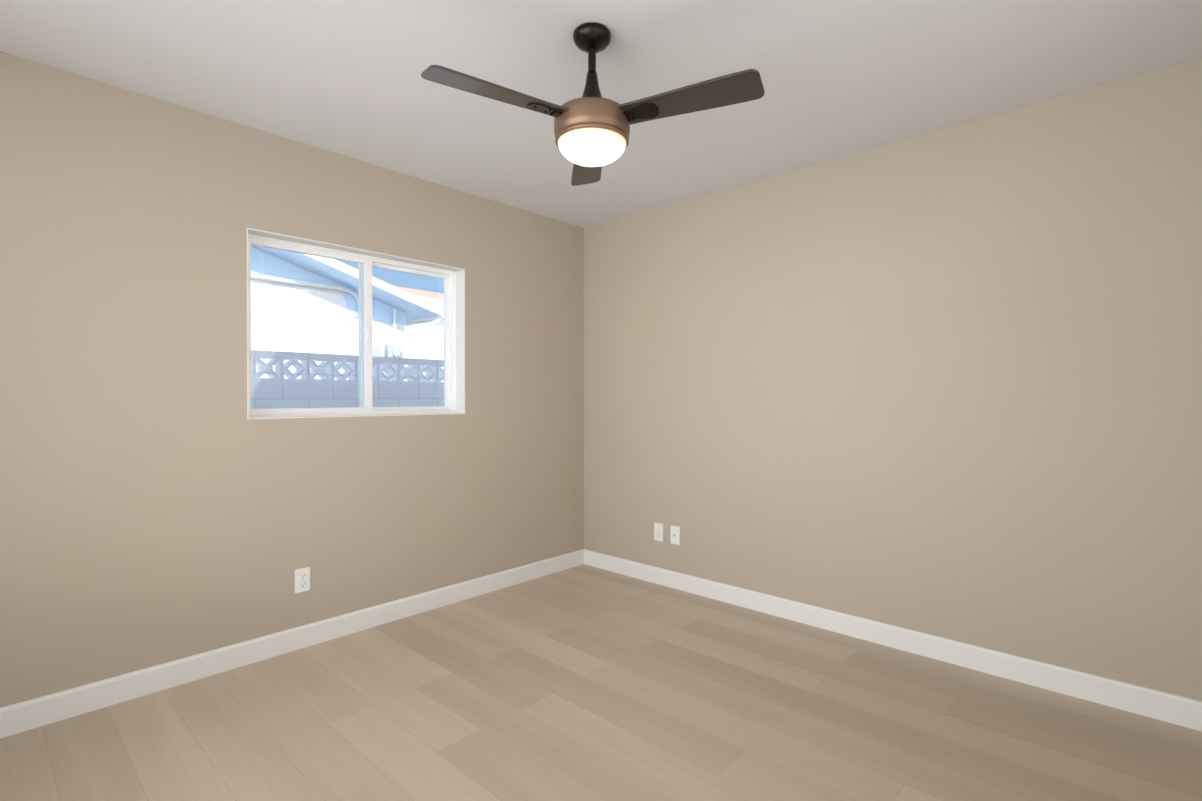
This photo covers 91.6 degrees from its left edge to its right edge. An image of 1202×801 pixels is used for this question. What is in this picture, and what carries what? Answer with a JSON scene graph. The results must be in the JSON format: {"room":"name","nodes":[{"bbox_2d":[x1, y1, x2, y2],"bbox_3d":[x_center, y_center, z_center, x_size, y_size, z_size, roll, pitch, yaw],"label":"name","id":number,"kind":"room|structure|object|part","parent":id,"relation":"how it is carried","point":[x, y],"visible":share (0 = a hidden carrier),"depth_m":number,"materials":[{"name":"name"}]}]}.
{"room":"empty bedroom","nodes":[
{"label":"empty bedroom","id":0,"kind":"room"},
{"bbox_2d":[0,51,583,707],"bbox_3d":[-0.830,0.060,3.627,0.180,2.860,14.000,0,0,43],"label":"wall","id":1,"kind":"structure","parent":0,"point":[164,499],"depth_m":2.54,"materials":[{"name":"beige paint"}]},
{"bbox_2d":[0,549,584,737],"bbox_3d":[-1.457,1.143,2.810,0.014,0.104,3.940,0,0,43],"label":"baseboard","id":2,"kind":"structure","parent":1,"relation":"attached to","point":[23,716],"depth_m":2.63,"materials":[{"name":"white wood"}]},
{"bbox_2d":[295,567,309,592],"bbox_3d":[-1.443,0.870,2.828,0.008,0.115,0.070,0,0,43],"label":"outlet","id":3,"kind":"object","parent":1,"relation":"attached to","point":[302,579],"visible":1,"depth_m":2.82,"materials":[{"name":"white plastic"}]},
{"bbox_2d":[248,234,455,416],"bbox_3d":[-1.304,-0.352,3.165,0.078,0.870,1.165,0,0,43],"label":"window","id":4,"kind":"structure","parent":1,"relation":"in","point":[452,341],"depth_m":3.17,"materials":[{"name":"white plastic"}]},
{"bbox_3d":[-1.470,-0.351,2.965,0.004,0.788,0.564,0,0,43],"label":"sash slider glass","id":5,"kind":"part","parent":4,"relation":"part of","materials":[{"name":"clear glass"}]},
{"bbox_3d":[-1.465,-0.351,2.971,0.028,0.822,0.614,0,0,43],"label":"sliding window sash","id":6,"kind":"part","parent":4,"relation":"part of","materials":[{"name":"white plastic"}]},
{"bbox_2d":[366,329,370,341],"bbox_3d":[-1.254,-0.352,3.160,0.026,0.070,0.024,0,0,43],"label":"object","id":7,"kind":"structure","parent":4,"relation":"attached to","point":[368,335],"depth_m":3.15,"materials":[{"name":"white plastic"}]},
{"bbox_3d":[-1.126,-0.353,3.385,0.028,0.822,0.554,0,0,43],"label":"fixed window sash","id":8,"kind":"part","parent":4,"relation":"part of","materials":[{"name":"white plastic"}]},
{"bbox_3d":[-1.121,-0.353,3.390,0.004,0.788,0.503,0,0,43],"label":"sash fixed glass","id":9,"kind":"part","parent":4,"relation":"part of","materials":[{"name":"clear glass"}]},
{"bbox_2d":[247,228,465,418],"bbox_3d":[-1.242,-0.352,3.107,0.091,0.870,1.165,0,0,43],"label":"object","id":10,"kind":"object","parent":1,"relation":"attached to","point":[460,340],"visible":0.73,"depth_m":3.33,"materials":[{"name":"white paint"}]},
{"bbox_2d":[0,564,1201,800],"bbox_3d":[-0.269,1.261,1.713,3.610,0.120,4.180,0,0,43],"label":"floor","id":11,"kind":"structure","parent":0,"point":[582,682],"depth_m":2.16,"materials":[{"name":"brown wood"}]},
{"bbox_2d":[0,0,1201,227],"bbox_3d":[-0.269,-1.299,1.699,3.610,0.120,4.180,0,0,43],"label":"ceiling","id":12,"kind":"structure","parent":0,"point":[840,78],"depth_m":2.17,"materials":[{"name":"white paint"}]},
{"bbox_2d":[421,22,764,185],"bbox_3d":[-0.035,-1.022,1.889,0.996,0.436,0.983,0,0,43],"label":"ceiling fan","id":13,"kind":"object","parent":12,"relation":"hanging from","point":[592,129],"visible":1,"depth_m":1.86,"materials":[{"name":"brown metal"}]},
{"bbox_3d":[-0.312,-0.940,1.795,0.210,0.032,0.468,0,0,43],"label":"blade","id":14,"kind":"part","parent":13,"relation":"part of","materials":[{"name":"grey wood"}]},
{"bbox_3d":[-0.052,-0.943,2.312,0.399,0.032,0.386,0,0,43],"label":"blade","id":15,"kind":"part","parent":13,"relation":"part of","materials":[{"name":"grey wood"}]},
{"bbox_3d":[0.272,-0.940,1.833,0.466,0.032,0.231,0,0,43],"label":"blade","id":16,"kind":"part","parent":13,"relation":"part of","materials":[{"name":"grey wood"}]},
{"bbox_2d":[584,58,1201,700],"bbox_3d":[1.175,0.033,3.136,3.430,2.560,0.120,0,0,43],"label":"wall","id":17,"kind":"structure","parent":0,"point":[946,382],"depth_m":2.68,"materials":[{"name":"beige paint"}]},
{"bbox_2d":[654,523,662,541],"bbox_3d":[0.373,0.855,3.794,0.070,0.115,0.008,0,0,43],"label":"outlet","id":18,"kind":"object","parent":17,"relation":"attached to","point":[658,531],"visible":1,"depth_m":3.79,"materials":[{"name":"white plastic"}]},
{"bbox_2d":[670,525,679,544],"bbox_3d":[0.466,0.855,3.703,0.070,0.115,0.016,0,0,43],"label":"wall jack","id":19,"kind":"object","parent":17,"relation":"attached to","point":[674,534],"visible":1,"depth_m":3.70,"materials":[{"name":"white plastic"}]},
{"bbox_2d":[584,549,1201,730],"bbox_3d":[1.085,1.141,3.133,3.282,0.104,0.014,0,0,43],"label":"baseboard","id":20,"kind":"structure","parent":17,"relation":"attached to","point":[1165,706],"depth_m":2.68,"materials":[{"name":"white wood"}]},
{"label":"outside","id":21,"kind":"structure","parent":0,"visible":0},
{"bbox_3d":[-9.180,1.553,10.673,38.000,0.200,55.000,0,0,43],"label":"ground","id":22,"kind":"structure","parent":21,"visible":0},
{"bbox_2d":[251,380,443,408],"bbox_3d":[-1.645,0.659,5.746,0.150,1.640,16.000,0,0,43],"label":"blocks","id":23,"kind":"object","parent":22,"relation":"on","point":[343,395],"depth_m":4.97},
{"bbox_2d":[251,350,443,383],"bbox_3d":[-1.645,-0.278,5.741,0.170,0.235,16.000,0,0,43],"label":"fence","id":24,"kind":"object","parent":23,"relation":"on","point":[304,371],"depth_m":5.00,"materials":[{"name":"concrete"}]},
{"bbox_3d":[-1.645,-0.378,5.740,0.170,0.035,16.000,0,0,43],"label":"fence cap","id":25,"kind":"part","parent":24,"relation":"part of","materials":[{"name":"grey concrete"}]},
{"bbox_2d":[251,245,443,381],"bbox_3d":[-7.152,-1.061,10.622,9.030,5.028,26.300,0,0,43],"label":"neighboring house","id":26,"kind":"structure","parent":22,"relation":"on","point":[285,307],"depth_m":8.32,"materials":[{"name":"white paint"}]}
]}

